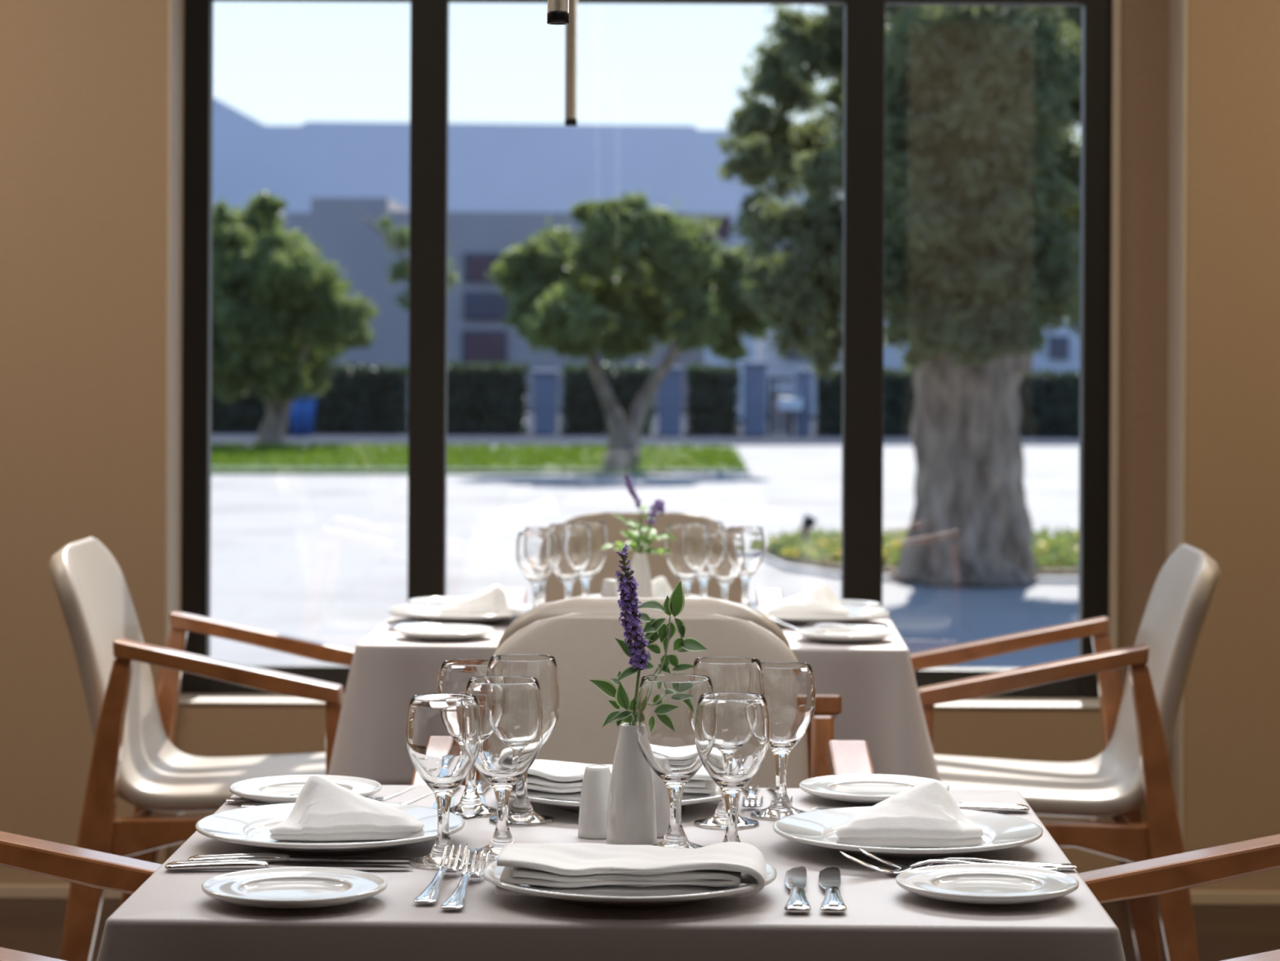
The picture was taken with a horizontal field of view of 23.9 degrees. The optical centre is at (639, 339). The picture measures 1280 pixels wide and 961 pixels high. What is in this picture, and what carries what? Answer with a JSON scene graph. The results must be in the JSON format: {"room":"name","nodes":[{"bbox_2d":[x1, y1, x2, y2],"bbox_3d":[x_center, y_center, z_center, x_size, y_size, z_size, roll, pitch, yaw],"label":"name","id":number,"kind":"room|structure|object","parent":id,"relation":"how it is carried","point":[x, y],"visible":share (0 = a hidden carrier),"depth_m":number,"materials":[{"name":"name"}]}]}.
{"room":"restaurant dining room","nodes":[
{"label":"restaurant dining room","id":0,"kind":"room"},
{"bbox_2d":[0,0,1279,891],"bbox_3d":[0.001,-0.213,6.955,8.400,2.950,0.330,0,0,0],"label":"wall","id":1,"kind":"structure","parent":0,"point":[83,83],"depth_m":6.79,"materials":[{"name":"paint"}]},
{"bbox_2d":[164,0,184,693],"bbox_3d":[-1.058,-0.333,6.885,0.008,2.301,0.191,0,0,0],"label":"trim","id":2,"kind":"structure","parent":1,"relation":"attached to","point":[175,7],"depth_m":6.85,"materials":[{"name":"paint"}]},
{"bbox_2d":[178,692,1100,708],"bbox_3d":[0.011,0.826,6.980,2.150,0.005,0.320,0,0,0],"label":"trim","id":3,"kind":"structure","parent":1,"relation":"attached to","point":[184,698],"depth_m":6.87,"materials":[{"name":"stone"}]},
{"bbox_2d":[0,884,1279,905],"bbox_3d":[-0.006,1.247,6.784,8.400,0.030,0.012,0,0,0],"label":"baseboard","id":4,"kind":"structure","parent":1,"relation":"attached to","point":[6,891],"depth_m":6.78,"materials":[{"name":"paint"}]},
{"bbox_2d":[180,0,1112,697],"bbox_3d":[0.017,-0.327,7.005,2.150,2.301,0.060,0,0,0],"label":"window","id":5,"kind":"structure","parent":1,"relation":"in","point":[864,20],"depth_m":6.97,"materials":[{"name":"brown metal"}]},
{"bbox_2d":[1109,0,1120,649],"bbox_3d":[1.096,-0.322,6.992,0.016,2.301,0.075,0,0,0],"label":"trim","id":6,"kind":"structure","parent":1,"relation":"attached to","point":[1116,20],"depth_m":6.96,"materials":[{"name":"paint"}]},
{"bbox_2d":[1166,0,1187,845],"bbox_3d":[1.222,-0.102,6.884,0.010,2.740,0.192,0,0,0],"label":"trim","id":7,"kind":"structure","parent":1,"relation":"attached to","point":[1178,20],"depth_m":6.84,"materials":[{"name":"paint"}]},
{"bbox_2d":[0,895,1279,960],"bbox_3d":[-0.007,1.322,1.380,8.400,0.120,11.160,0,0,0],"label":"floor","id":8,"kind":"structure","parent":0,"point":[33,926],"depth_m":6.49,"materials":[{"name":"brown wood"}]},
{"bbox_2d":[0,831,161,960],"bbox_3d":[-0.708,0.810,3.075,0.657,0.896,0.578,0,0,0],"label":"armchair","id":9,"kind":"object","parent":8,"relation":"on","point":[73,864],"visible":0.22,"depth_m":3.31,"materials":[{"name":"brown wood"}]},
{"bbox_2d":[48,537,355,960],"bbox_3d":[-0.716,0.810,5.417,0.657,0.896,0.578,0,0,2],"label":"armchair","id":10,"kind":"object","parent":8,"relation":"on","point":[135,757],"visible":0.6,"depth_m":5.22,"materials":[{"name":"brown wood"}]},
{"bbox_2d":[410,613,874,787],"bbox_3d":[0.004,0.814,3.739,0.578,0.896,0.657,0,0,0],"label":"armchair","id":11,"kind":"object","parent":8,"relation":"on","point":[584,646],"visible":0.17,"depth_m":4.00,"materials":[{"name":"brown wood"}]},
{"bbox_2d":[502,512,782,605],"bbox_3d":[0.002,0.814,6.089,0.578,0.896,0.657,0,0,0],"label":"armchair","id":12,"kind":"object","parent":8,"relation":"on","point":[657,562],"visible":0.09,"depth_m":6.33,"materials":[{"name":"brown wood"}]},
{"bbox_2d":[461,596,841,785],"bbox_3d":[0.004,0.814,4.581,0.578,0.896,0.657,0,0,0],"label":"armchair","id":13,"kind":"object","parent":8,"relation":"on","point":[820,730],"visible":0.05,"depth_m":4.29,"materials":[{"name":"brown wood"}]},
{"bbox_2d":[909,542,1220,960],"bbox_3d":[0.696,0.817,5.413,0.657,0.896,0.578,0,0,2],"label":"armchair","id":14,"kind":"object","parent":8,"relation":"on","point":[1111,788],"visible":0.64,"depth_m":5.21,"materials":[{"name":"brown wood"}]},
{"bbox_2d":[1078,833,1279,960],"bbox_3d":[0.685,0.817,3.075,0.657,0.896,0.578,0,0,0],"label":"armchair","id":15,"kind":"object","parent":8,"relation":"on","point":[1180,871],"visible":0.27,"depth_m":3.31,"materials":[{"name":"brown wood"}]},
{"bbox_3d":[-0.021,0.889,3.057,0.869,0.746,0.791,0,0,1],"label":"dining table","id":16,"kind":"object","parent":8,"relation":"on","visible":0},
{"bbox_2d":[96,784,1125,960],"bbox_3d":[-0.017,0.632,3.056,0.999,0.241,0.919,0,0,1],"label":"tablecloth","id":17,"kind":"object","parent":16,"relation":"on","point":[170,917],"visible":0.62,"depth_m":2.67,"materials":[{"name":"fabric"}]},
{"bbox_2d":[164,859,413,870],"bbox_3d":[-0.337,0.504,2.903,0.236,0.010,0.025,0,0,-3],"label":"table knife","id":18,"kind":"object","parent":17,"relation":"on","point":[213,864],"visible":0.98,"depth_m":2.90,"materials":[{"name":"metal"}]},
{"bbox_2d":[201,866,386,909],"bbox_3d":[-0.314,0.502,2.745,0.168,0.016,0.168,0,0,-39],"label":"bread plate","id":19,"kind":"object","parent":17,"relation":"on","point":[278,887],"visible":1,"depth_m":2.76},
{"bbox_2d":[187,852,413,862],"bbox_3d":[-0.321,0.504,2.944,0.236,0.010,0.025,0,0,-4],"label":"table knife","id":20,"kind":"object","parent":17,"relation":"on","point":[269,857],"visible":0.8,"depth_m":2.94,"materials":[{"name":"metal"}]},
{"bbox_2d":[229,774,382,803],"bbox_3d":[-0.370,0.501,3.342,0.168,0.016,0.168,0,0,-39],"label":"bread plate","id":21,"kind":"object","parent":17,"relation":"on","point":[273,789],"visible":0.54,"depth_m":3.36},
{"bbox_2d":[225,782,419,802],"bbox_3d":[-0.349,0.498,3.320,0.212,0.020,0.023,0,0,-1],"label":"fork","id":22,"kind":"object","parent":17,"relation":"on","point":[388,797],"visible":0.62,"depth_m":3.31,"materials":[{"name":"metal"}]},
{"bbox_2d":[195,802,465,855],"bbox_3d":[-0.313,0.499,3.055,0.271,0.022,0.271,0,0,-39],"label":"dinner plate","id":23,"kind":"object","parent":17,"relation":"on","point":[251,826],"visible":0.63,"depth_m":3.03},
{"bbox_2d":[269,774,424,840],"bbox_3d":[-0.295,0.472,3.057,0.154,0.060,0.074,0,0,-2],"label":"napkin","id":24,"kind":"object","parent":23,"relation":"on","point":[323,810],"visible":0.98,"depth_m":3.03,"materials":[{"name":"white fabric"}]},
{"bbox_2d":[413,842,467,903],"bbox_3d":[-0.186,0.499,2.827,0.023,0.020,0.212,0,0,5],"label":"fork","id":25,"kind":"object","parent":17,"relation":"on","point":[430,895],"visible":1,"depth_m":2.82,"materials":[{"name":"metal"}]},
{"bbox_2d":[405,693,481,868],"bbox_3d":[-0.191,0.429,2.943,0.074,0.162,0.074,0,0,-21],"label":"wine glass","id":26,"kind":"object","parent":17,"relation":"on","point":[443,731],"visible":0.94,"depth_m":2.92,"materials":[{"name":"clear"}]},
{"bbox_2d":[440,847,490,909],"bbox_3d":[-0.162,0.499,2.800,0.023,0.020,0.212,0,0,4],"label":"fork","id":27,"kind":"object","parent":17,"relation":"on","point":[455,900],"visible":0.96,"depth_m":2.78,"materials":[{"name":"metal"}]},
{"bbox_2d":[437,658,496,817],"bbox_3d":[-0.182,0.429,3.261,0.074,0.162,0.074,0,0,-25],"label":"wine glass","id":28,"kind":"object","parent":17,"relation":"on","point":[454,675],"visible":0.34,"depth_m":3.24,"materials":[{"name":"white"}]},
{"bbox_2d":[465,675,543,859],"bbox_3d":[-0.136,0.424,2.999,0.080,0.173,0.080,0,0,-29],"label":"wine glass","id":29,"kind":"object","parent":17,"relation":"on","point":[511,707],"visible":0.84,"depth_m":2.97,"materials":[{"name":"clear"}]},
{"bbox_2d":[485,653,559,825],"bbox_3d":[-0.125,0.424,3.207,0.080,0.173,0.080,0,0,-41],"label":"wine glass","id":30,"kind":"object","parent":17,"relation":"on","point":[544,668],"visible":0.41,"depth_m":3.19,"materials":[{"name":"clear"}]},
{"bbox_2d":[577,764,611,839],"bbox_3d":[-0.044,0.475,3.112,0.040,0.072,0.040,0,0,0],"label":"shaker","id":31,"kind":"object","parent":17,"relation":"on","point":[593,802],"visible":0.83,"depth_m":3.10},
{"bbox_2d":[510,783,720,812],"bbox_3d":[-0.025,0.500,3.322,0.271,0.022,0.271,0,0,-39],"label":"dinner plate","id":32,"kind":"object","parent":17,"relation":"on","point":[569,806],"visible":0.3,"depth_m":3.22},
{"bbox_2d":[511,759,719,802],"bbox_3d":[-0.034,0.484,3.324,0.245,0.038,0.106,0,0,2],"label":"napkin","id":33,"kind":"object","parent":32,"relation":"on","point":[561,780],"visible":0.37,"depth_m":3.28,"materials":[{"name":"white fabric"}]},
{"bbox_2d":[482,846,776,908],"bbox_3d":[-0.010,0.500,2.787,0.271,0.022,0.271,0,0,39],"label":"dinner plate","id":34,"kind":"object","parent":17,"relation":"on","point":[491,873],"visible":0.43,"depth_m":2.69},
{"bbox_2d":[494,841,766,897],"bbox_3d":[-0.007,0.485,2.769,0.245,0.038,0.106,0,0,2],"label":"napkin","id":35,"kind":"object","parent":34,"relation":"on","point":[590,868],"visible":0.98,"depth_m":2.73,"materials":[{"name":"white fabric"}]},
{"bbox_2d":[605,722,657,844],"bbox_3d":[-0.008,0.451,3.066,0.052,0.121,0.052,0,0,0],"label":"bud vase","id":36,"kind":"object","parent":17,"relation":"on","point":[631,820],"visible":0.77,"depth_m":3.05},
{"bbox_2d":[614,543,650,725],"bbox_3d":[-0.008,0.345,3.058,0.037,0.276,0.026,0,0,-13],"label":"sprig","id":37,"kind":"object","parent":36,"relation":"in","point":[628,602],"visible":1,"depth_m":3.05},
{"bbox_2d":[589,580,707,727],"bbox_3d":[0.008,0.370,3.070,0.122,0.248,0.032,0,0,-22],"label":"sprig","id":38,"kind":"object","parent":36,"relation":"in","point":[654,628],"visible":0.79,"depth_m":3.08,"materials":[{"name":"green plant"}]},
{"bbox_2d":[651,768,669,837],"bbox_3d":[0.014,0.476,3.122,0.040,0.072,0.040,0,0,0],"label":"shaker","id":39,"kind":"object","parent":17,"relation":"on","point":[661,797],"visible":0.2,"depth_m":3.11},
{"bbox_2d":[635,673,714,848],"bbox_3d":[0.036,0.425,3.023,0.080,0.173,0.080,0,0,-37],"label":"wine glass","id":40,"kind":"object","parent":17,"relation":"on","point":[667,703],"visible":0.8,"depth_m":2.99,"materials":[{"name":"clear"}]},
{"bbox_2d":[691,656,764,828],"bbox_3d":[0.092,0.425,3.192,0.080,0.173,0.080,0,0,-7],"label":"wine glass","id":41,"kind":"object","parent":17,"relation":"on","point":[726,673],"visible":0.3,"depth_m":3.17,"materials":[{"name":"clear"}]},
{"bbox_2d":[694,691,769,842],"bbox_3d":[0.090,0.431,2.965,0.074,0.162,0.074,0,0,-36],"label":"wine glass","id":42,"kind":"object","parent":17,"relation":"on","point":[732,729],"visible":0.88,"depth_m":2.94,"materials":[{"name":"clear"}]},
{"bbox_2d":[742,782,763,807],"bbox_3d":[0.123,0.500,3.350,0.023,0.020,0.212,0,0,1],"label":"fork","id":43,"kind":"object","parent":17,"relation":"on","point":[751,801],"visible":0.94,"depth_m":3.31,"materials":[{"name":"metal"}]},
{"bbox_2d":[750,661,815,819],"bbox_3d":[0.152,0.431,3.250,0.074,0.162,0.074,0,0,6],"label":"wine glass","id":44,"kind":"object","parent":17,"relation":"on","point":[789,686],"visible":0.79,"depth_m":3.22,"materials":[{"name":"clear"}]},
{"bbox_2d":[783,865,811,913],"bbox_3d":[0.147,0.507,2.808,0.025,0.010,0.236,0,0,3],"label":"table knife","id":45,"kind":"object","parent":17,"relation":"on","point":[797,902],"visible":1,"depth_m":2.76,"materials":[{"name":"metal"}]},
{"bbox_2d":[818,865,847,913],"bbox_3d":[0.179,0.507,2.808,0.025,0.010,0.236,0,0,3],"label":"table knife","id":46,"kind":"object","parent":17,"relation":"on","point":[829,877],"visible":1,"depth_m":2.76,"materials":[{"name":"metal"}]},
{"bbox_2d":[799,773,949,804],"bbox_3d":[0.261,0.505,3.372,0.168,0.016,0.168,0,0,39],"label":"bread plate","id":47,"kind":"object","parent":17,"relation":"on","point":[855,788],"visible":0.75,"depth_m":3.40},
{"bbox_2d":[773,805,1043,860],"bbox_3d":[0.269,0.502,3.045,0.271,0.022,0.271,0,0,39],"label":"dinner plate","id":48,"kind":"object","parent":17,"relation":"on","point":[818,828],"visible":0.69,"depth_m":3.04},
{"bbox_2d":[835,779,983,848],"bbox_3d":[0.268,0.475,3.037,0.149,0.059,0.082,0,0,-1],"label":"napkin","id":49,"kind":"object","parent":48,"relation":"on","point":[926,814],"visible":0.98,"depth_m":3.00,"materials":[{"name":"white fabric"}]},
{"bbox_2d":[810,802,1029,812],"bbox_3d":[0.304,0.508,3.285,0.236,0.010,0.025,0,0,0],"label":"table knife","id":50,"kind":"object","parent":17,"relation":"on","point":[984,806],"visible":0.62,"depth_m":3.28,"materials":[{"name":"metal"}]},
{"bbox_2d":[840,851,1058,873],"bbox_3d":[0.298,0.501,2.901,0.212,0.020,0.023,0,0,-8],"label":"fork","id":51,"kind":"object","parent":17,"relation":"on","point":[911,865],"visible":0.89,"depth_m":2.90,"materials":[{"name":"metal"}]},
{"bbox_2d":[858,848,1077,868],"bbox_3d":[0.317,0.501,2.916,0.212,0.020,0.023,0,0,-6],"label":"fork","id":52,"kind":"object","parent":17,"relation":"on","point":[1060,865],"visible":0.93,"depth_m":2.92,"materials":[{"name":"metal"}]},
{"bbox_2d":[895,863,1079,905],"bbox_3d":[0.319,0.505,2.782,0.168,0.016,0.168,0,0,39],"label":"bread plate","id":53,"kind":"object","parent":17,"relation":"on","point":[975,884],"visible":1,"depth_m":2.79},
{"bbox_3d":[-0.006,0.889,5.425,0.901,0.746,0.761,0,0,2],"label":"dining table","id":54,"kind":"object","parent":8,"relation":"on","visible":0},
{"bbox_2d":[328,604,940,785],"bbox_3d":[0.001,0.633,5.427,1.030,0.241,0.889,0,0,2],"label":"tablecloth","id":55,"kind":"object","parent":54,"relation":"on","point":[875,681],"visible":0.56,"depth_m":5.02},
{"bbox_2d":[408,596,465,604],"bbox_3d":[-0.355,0.501,5.715,0.168,0.016,0.168,0,0,39],"label":"bread plate","id":56,"kind":"object","parent":55,"relation":"on","point":[428,599],"visible":0.23,"depth_m":5.76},
{"bbox_2d":[395,623,493,640],"bbox_3d":[-0.333,0.502,5.155,0.168,0.016,0.168,0,0,39],"label":"bread plate","id":57,"kind":"object","parent":55,"relation":"on","point":[437,632],"visible":1,"depth_m":5.17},
{"bbox_2d":[387,602,532,624],"bbox_3d":[-0.321,0.499,5.470,0.271,0.022,0.271,0,0,-28],"label":"dinner plate","id":58,"kind":"object","parent":55,"relation":"on","point":[425,612],"visible":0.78,"depth_m":5.40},
{"bbox_2d":[438,584,524,615],"bbox_3d":[-0.289,0.472,5.468,0.154,0.060,0.074,0,0,8],"label":"napkin","id":59,"kind":"object","parent":58,"relation":"on","point":[493,600],"visible":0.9,"depth_m":5.44,"materials":[{"name":"white fabric"}]},
{"bbox_2d":[515,531,556,608],"bbox_3d":[-0.187,0.429,5.450,0.074,0.162,0.074,0,0,-13],"label":"wine glass","id":60,"kind":"object","parent":55,"relation":"on","point":[535,551],"visible":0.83,"depth_m":5.42,"materials":[{"name":"white"}]},
{"bbox_2d":[524,527,553,604],"bbox_3d":[-0.180,0.429,5.570,0.074,0.162,0.074,0,0,31],"label":"wine glass","id":61,"kind":"object","parent":55,"relation":"on","point":[542,591],"visible":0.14,"depth_m":5.57,"materials":[{"name":"white"}]},
{"bbox_2d":[547,523,590,599],"bbox_3d":[-0.130,0.424,5.505,0.080,0.173,0.080,0,0,18],"label":"wine glass","id":62,"kind":"object","parent":55,"relation":"on","point":[572,540],"visible":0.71,"depth_m":5.47,"materials":[{"name":"white"}]},
{"bbox_2d":[567,520,607,596],"bbox_3d":[-0.100,0.424,5.585,0.080,0.173,0.080,0,0,-19],"label":"wine glass","id":63,"kind":"object","parent":55,"relation":"on","point":[597,530],"visible":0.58,"depth_m":5.56,"materials":[{"name":"white"}]},
{"bbox_2d":[600,578,619,597],"bbox_3d":[-0.054,0.475,5.530,0.040,0.072,0.040,0,0,0],"label":"shaker","id":64,"kind":"object","parent":55,"relation":"on","point":[610,587],"visible":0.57,"depth_m":5.52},
{"bbox_2d":[628,552,653,597],"bbox_3d":[0.000,0.451,5.520,0.052,0.121,0.052,0,0,0],"label":"bud vase","id":65,"kind":"object","parent":55,"relation":"on","point":[639,565],"visible":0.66,"depth_m":5.50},
{"bbox_2d":[623,472,641,546],"bbox_3d":[-0.014,0.363,5.519,0.034,0.241,0.017,0,0,0],"label":"sprig","id":66,"kind":"object","parent":65,"relation":"in","point":[628,483],"visible":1,"depth_m":5.52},
{"bbox_2d":[600,505,672,555],"bbox_3d":[-0.002,0.388,5.521,0.142,0.170,0.073,0,0,0],"label":"bunch","id":67,"kind":"object","parent":65,"relation":"in","point":[633,534],"visible":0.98,"depth_m":5.52,"materials":[{"name":"green plant"}]},
{"bbox_2d":[640,498,665,553],"bbox_3d":[0.019,0.386,5.494,0.061,0.196,0.023,0,0,33],"label":"sprig","id":68,"kind":"object","parent":65,"relation":"in","point":[660,505],"visible":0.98,"depth_m":5.49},
{"bbox_2d":[579,594,708,597],"bbox_3d":[0.007,0.500,5.690,0.271,0.022,0.271,0,0,39],"label":"dinner plate","id":69,"kind":"object","parent":55,"relation":"on","point":[593,595],"visible":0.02,"depth_m":5.77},
{"bbox_2d":[619,576,672,597],"bbox_3d":[0.012,0.473,5.687,0.154,0.060,0.074,0,0,20],"label":"napkin","id":70,"kind":"object","parent":69,"relation":"on","point":[661,588],"visible":0.14,"depth_m":5.65,"materials":[{"name":"white fabric"}]},
{"bbox_2d":[665,523,707,597],"bbox_3d":[0.086,0.425,5.530,0.080,0.173,0.080,0,0,2],"label":"wine glass","id":71,"kind":"object","parent":55,"relation":"on","point":[686,561],"visible":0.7,"depth_m":5.50,"materials":[{"name":"white"}]},
{"bbox_2d":[684,520,724,596],"bbox_3d":[0.118,0.425,5.605,0.080,0.173,0.080,0,0,35],"label":"wine glass","id":72,"kind":"object","parent":55,"relation":"on","point":[704,577],"visible":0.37,"depth_m":5.59,"materials":[{"name":"white"}]},
{"bbox_2d":[704,532,745,600],"bbox_3d":[0.153,0.431,5.460,0.074,0.162,0.074,0,0,-14],"label":"wine glass","id":73,"kind":"object","parent":55,"relation":"on","point":[724,552],"visible":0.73,"depth_m":5.43,"materials":[{"name":"white"}]},
{"bbox_2d":[727,526,764,606],"bbox_3d":[0.196,0.431,5.625,0.074,0.162,0.074,0,0,13],"label":"wine glass","id":74,"kind":"object","parent":55,"relation":"on","point":[753,536],"visible":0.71,"depth_m":5.60,"materials":[{"name":"white"}]},
{"bbox_2d":[750,604,888,626],"bbox_3d":[0.315,0.502,5.470,0.271,0.022,0.271,0,0,28],"label":"dinner plate","id":75,"kind":"object","parent":55,"relation":"on","point":[856,614],"visible":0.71,"depth_m":5.39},
{"bbox_2d":[766,584,848,617],"bbox_3d":[0.305,0.475,5.471,0.149,0.059,0.082,0,0,8],"label":"napkin","id":76,"kind":"object","parent":75,"relation":"on","point":[821,601],"visible":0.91,"depth_m":5.44,"materials":[{"name":"white fabric"}]},
{"bbox_2d":[795,626,893,642],"bbox_3d":[0.349,0.505,5.155,0.168,0.016,0.168,0,0,-39],"label":"bread plate","id":77,"kind":"object","parent":55,"relation":"on","point":[824,633],"visible":1,"depth_m":5.16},
{"bbox_3d":[0.009,-1.763,1.460,8.400,0.150,11.320,0,0,0],"label":"ceiling","id":78,"kind":"structure","parent":0,"visible":0},
{"bbox_2d":[546,0,568,25],"bbox_3d":[-0.079,-1.004,3.060,0.084,1.369,0.084,0,0,0],"label":"pendant lamp","id":79,"kind":"object","parent":78,"relation":"hanging from","point":[557,13],"visible":1,"depth_m":3.05,"materials":[{"name":"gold metal"}]},
{"bbox_2d":[564,0,577,125],"bbox_3d":[-0.120,-1.036,5.420,0.084,1.305,0.084,0,0,0],"label":"pendant lamp","id":80,"kind":"object","parent":78,"relation":"hanging from","point":[571,31],"visible":1,"depth_m":5.41,"materials":[{"name":"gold metal"}]},
{"label":"outside","id":81,"kind":"structure","parent":0,"visible":0},
{"bbox_2d":[210,407,1079,667],"bbox_3d":[-0.009,1.662,73.570,120.000,0.200,132.860,0,0,0],"label":"ground","id":82,"kind":"structure","parent":81,"point":[323,557],"depth_m":24.51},
{"bbox_2d":[211,190,377,447],"bbox_3d":[-5.449,-0.221,42.720,3.571,3.756,2.765,0,0,5],"label":"tree","id":83,"kind":"object","parent":82,"relation":"on","point":[292,294],"visible":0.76,"depth_m":42.21,"materials":[{"name":"green plant"}]},
{"bbox_2d":[348,208,460,311],"bbox_3d":[-4.096,-0.246,52.069,1.856,4.012,1.314,0,0,-14],"label":"young tree","id":84,"kind":"object","parent":82,"relation":"on","point":[398,269],"visible":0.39,"depth_m":51.98,"materials":[{"name":"green plant"}]},
{"bbox_2d":[213,197,733,408],"bbox_3d":[-3.993,-0.816,71.925,12.195,4.715,8.150,0,0,0],"label":"building","id":85,"kind":"structure","parent":82,"relation":"on","point":[477,332],"depth_m":68.00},
{"bbox_2d":[466,333,502,363],"bbox_3d":[-3.494,0.216,67.885,0.822,0.659,0.070,0,0,0],"label":"shutter","id":86,"kind":"object","parent":85,"relation":"hanging from","point":[482,348],"depth_m":67.85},
{"bbox_2d":[467,256,501,278],"bbox_3d":[-3.487,-1.610,67.885,0.751,0.486,0.070,0,0,0],"label":"shutter","id":87,"kind":"object","parent":85,"relation":"hanging from","point":[477,265],"depth_m":67.85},
{"bbox_2d":[211,440,750,475],"bbox_3d":[-11.707,1.443,37.780,27.050,0.115,8.362,0,0,-6],"label":"lawn","id":88,"kind":"structure","parent":82,"relation":"on","point":[288,459],"depth_m":36.98,"materials":[{"name":"green plant"}]},
{"bbox_2d":[212,97,831,270],"bbox_3d":[-9.780,-3.029,91.000,30.295,9.080,14.000,0,0,0],"label":"building","id":89,"kind":"structure","parent":82,"relation":"on","point":[493,167],"depth_m":84.00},
{"bbox_2d":[484,187,774,469],"bbox_3d":[0.020,-0.072,35.759,3.604,3.389,2.455,0,0,-17],"label":"tree","id":90,"kind":"object","parent":82,"relation":"on","point":[696,282],"visible":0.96,"depth_m":35.26,"materials":[{"name":"green plant"}]},
{"bbox_2d":[755,307,1079,415],"bbox_3d":[6.205,0.146,65.450,7.568,2.898,7.100,0,0,0],"label":"building","id":91,"kind":"structure","parent":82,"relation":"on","point":[1062,353],"depth_m":62.00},
{"bbox_2d":[762,524,1078,583],"bbox_3d":[2.702,1.487,21.438,3.762,0.179,3.995,0,0,6],"label":"flower bed","id":92,"kind":"object","parent":82,"relation":"on","point":[1056,556],"visible":0.23,"depth_m":20.74,"materials":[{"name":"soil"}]},
{"bbox_2d":[799,513,817,542],"bbox_3d":[1.207,1.384,21.653,0.130,0.269,0.100,0,0,0],"label":"spotlight","id":93,"kind":"object","parent":92,"relation":"on","point":[808,522],"visible":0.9,"depth_m":21.62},
{"bbox_2d":[714,4,1081,585],"bbox_3d":[2.175,-0.955,19.423,3.398,5.024,3.643,0,0,5],"label":"tree","id":94,"kind":"object","parent":92,"relation":"on","point":[982,210],"visible":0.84,"depth_m":18.55,"materials":[{"name":"green plant"}]},
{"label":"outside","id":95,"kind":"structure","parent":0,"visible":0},
{"bbox_2d":[211,410,1079,445],"bbox_3d":[10.742,1.622,56.189,102.729,0.032,23.516,0,0,-12],"label":"road","id":96,"kind":"structure","parent":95,"point":[775,438],"depth_m":46.90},
{"bbox_2d":[289,395,317,435],"bbox_3d":[-5.366,1.179,48.000,0.480,0.710,0.480,0,0,0],"label":"bin","id":97,"kind":"object","parent":96,"relation":"on","point":[302,412],"visible":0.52,"depth_m":47.83,"materials":[{"name":"blue plastic"}]},
{"bbox_2d":[211,360,408,433],"bbox_3d":[-6.081,0.936,49.465,4.725,1.247,0.938,0,0,0],"label":"hedge","id":98,"kind":"object","parent":96,"relation":"on","point":[363,398],"visible":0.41,"depth_m":49.18,"materials":[{"name":"green plant"}]},
{"bbox_2d":[446,360,529,434],"bbox_3d":[-2.726,0.950,49.490,1.884,1.253,0.900,0,0,0],"label":"hedge","id":99,"kind":"object","parent":96,"relation":"on","point":[485,397],"visible":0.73,"depth_m":49.19,"materials":[{"name":"green plant"}]},
{"bbox_2d":[532,369,559,434],"bbox_3d":[-1.540,1.030,49.400,0.446,1.049,0.446,0,0,0],"label":"gatepost","id":100,"kind":"object","parent":96,"relation":"on","point":[545,380],"visible":0.99,"depth_m":49.23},
{"bbox_2d":[560,360,655,434],"bbox_3d":[-0.522,0.959,49.497,1.585,1.255,0.908,0,0,0],"label":"hedge","id":101,"kind":"object","parent":96,"relation":"on","point":[584,411],"visible":0.73,"depth_m":49.18,"materials":[{"name":"green plant"}]},
{"bbox_2d":[656,366,684,434],"bbox_3d":[0.489,1.009,49.400,0.446,1.112,0.446,0,0,0],"label":"gatepost","id":102,"kind":"object","parent":96,"relation":"on","point":[669,388],"visible":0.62,"depth_m":49.23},
{"bbox_2d":[684,359,742,435],"bbox_3d":[1.188,0.960,49.469,0.936,1.276,0.864,0,0,0],"label":"hedge","id":103,"kind":"object","parent":96,"relation":"on","point":[713,400],"visible":0.99,"depth_m":49.19,"materials":[{"name":"green plant"}]},
{"bbox_2d":[704,217,755,419],"bbox_3d":[1.782,-0.415,60.150,0.961,3.973,3.300,0,0,0],"label":"stair tower","id":104,"kind":"structure","parent":96,"relation":"on","point":[722,233],"depth_m":59.00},
{"bbox_2d":[741,361,768,435],"bbox_3d":[1.880,0.971,49.400,0.446,1.202,0.446,0,0,0],"label":"gatepost","id":105,"kind":"object","parent":96,"relation":"on","point":[754,372],"visible":1,"depth_m":49.23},
{"bbox_2d":[768,377,793,435],"bbox_3d":[2.305,1.099,49.450,0.416,0.950,0.070,0,0,0],"label":"gate","id":106,"kind":"object","parent":96,"relation":"on","point":[778,420],"visible":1,"depth_m":49.42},
{"bbox_2d":[777,397,803,435],"bbox_3d":[2.447,1.264,49.150,0.400,0.622,0.240,0,0,0],"label":"sign","id":107,"kind":"object","parent":96,"relation":"on","point":[790,404],"visible":0.98,"depth_m":49.03,"materials":[{"name":"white metal"}]},
{"bbox_2d":[794,369,812,435],"bbox_3d":[2.665,1.041,49.400,0.288,1.071,0.288,0,0,0],"label":"gatepost","id":108,"kind":"object","parent":96,"relation":"on","point":[802,376],"visible":1,"depth_m":49.29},
{"bbox_2d":[813,365,915,435],"bbox_3d":[3.741,1.002,49.474,1.847,1.219,0.902,0,0,0],"label":"hedge","id":109,"kind":"object","parent":96,"relation":"on","point":[899,393],"visible":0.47,"depth_m":49.18,"materials":[{"name":"green plant"}]},
{"bbox_2d":[1017,367,1079,436],"bbox_3d":[7.657,1.040,49.479,3.669,1.182,0.928,0,0,0],"label":"hedge","id":110,"kind":"object","parent":96,"relation":"on","point":[1050,401],"visible":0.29,"depth_m":49.18,"materials":[{"name":"green plant"}]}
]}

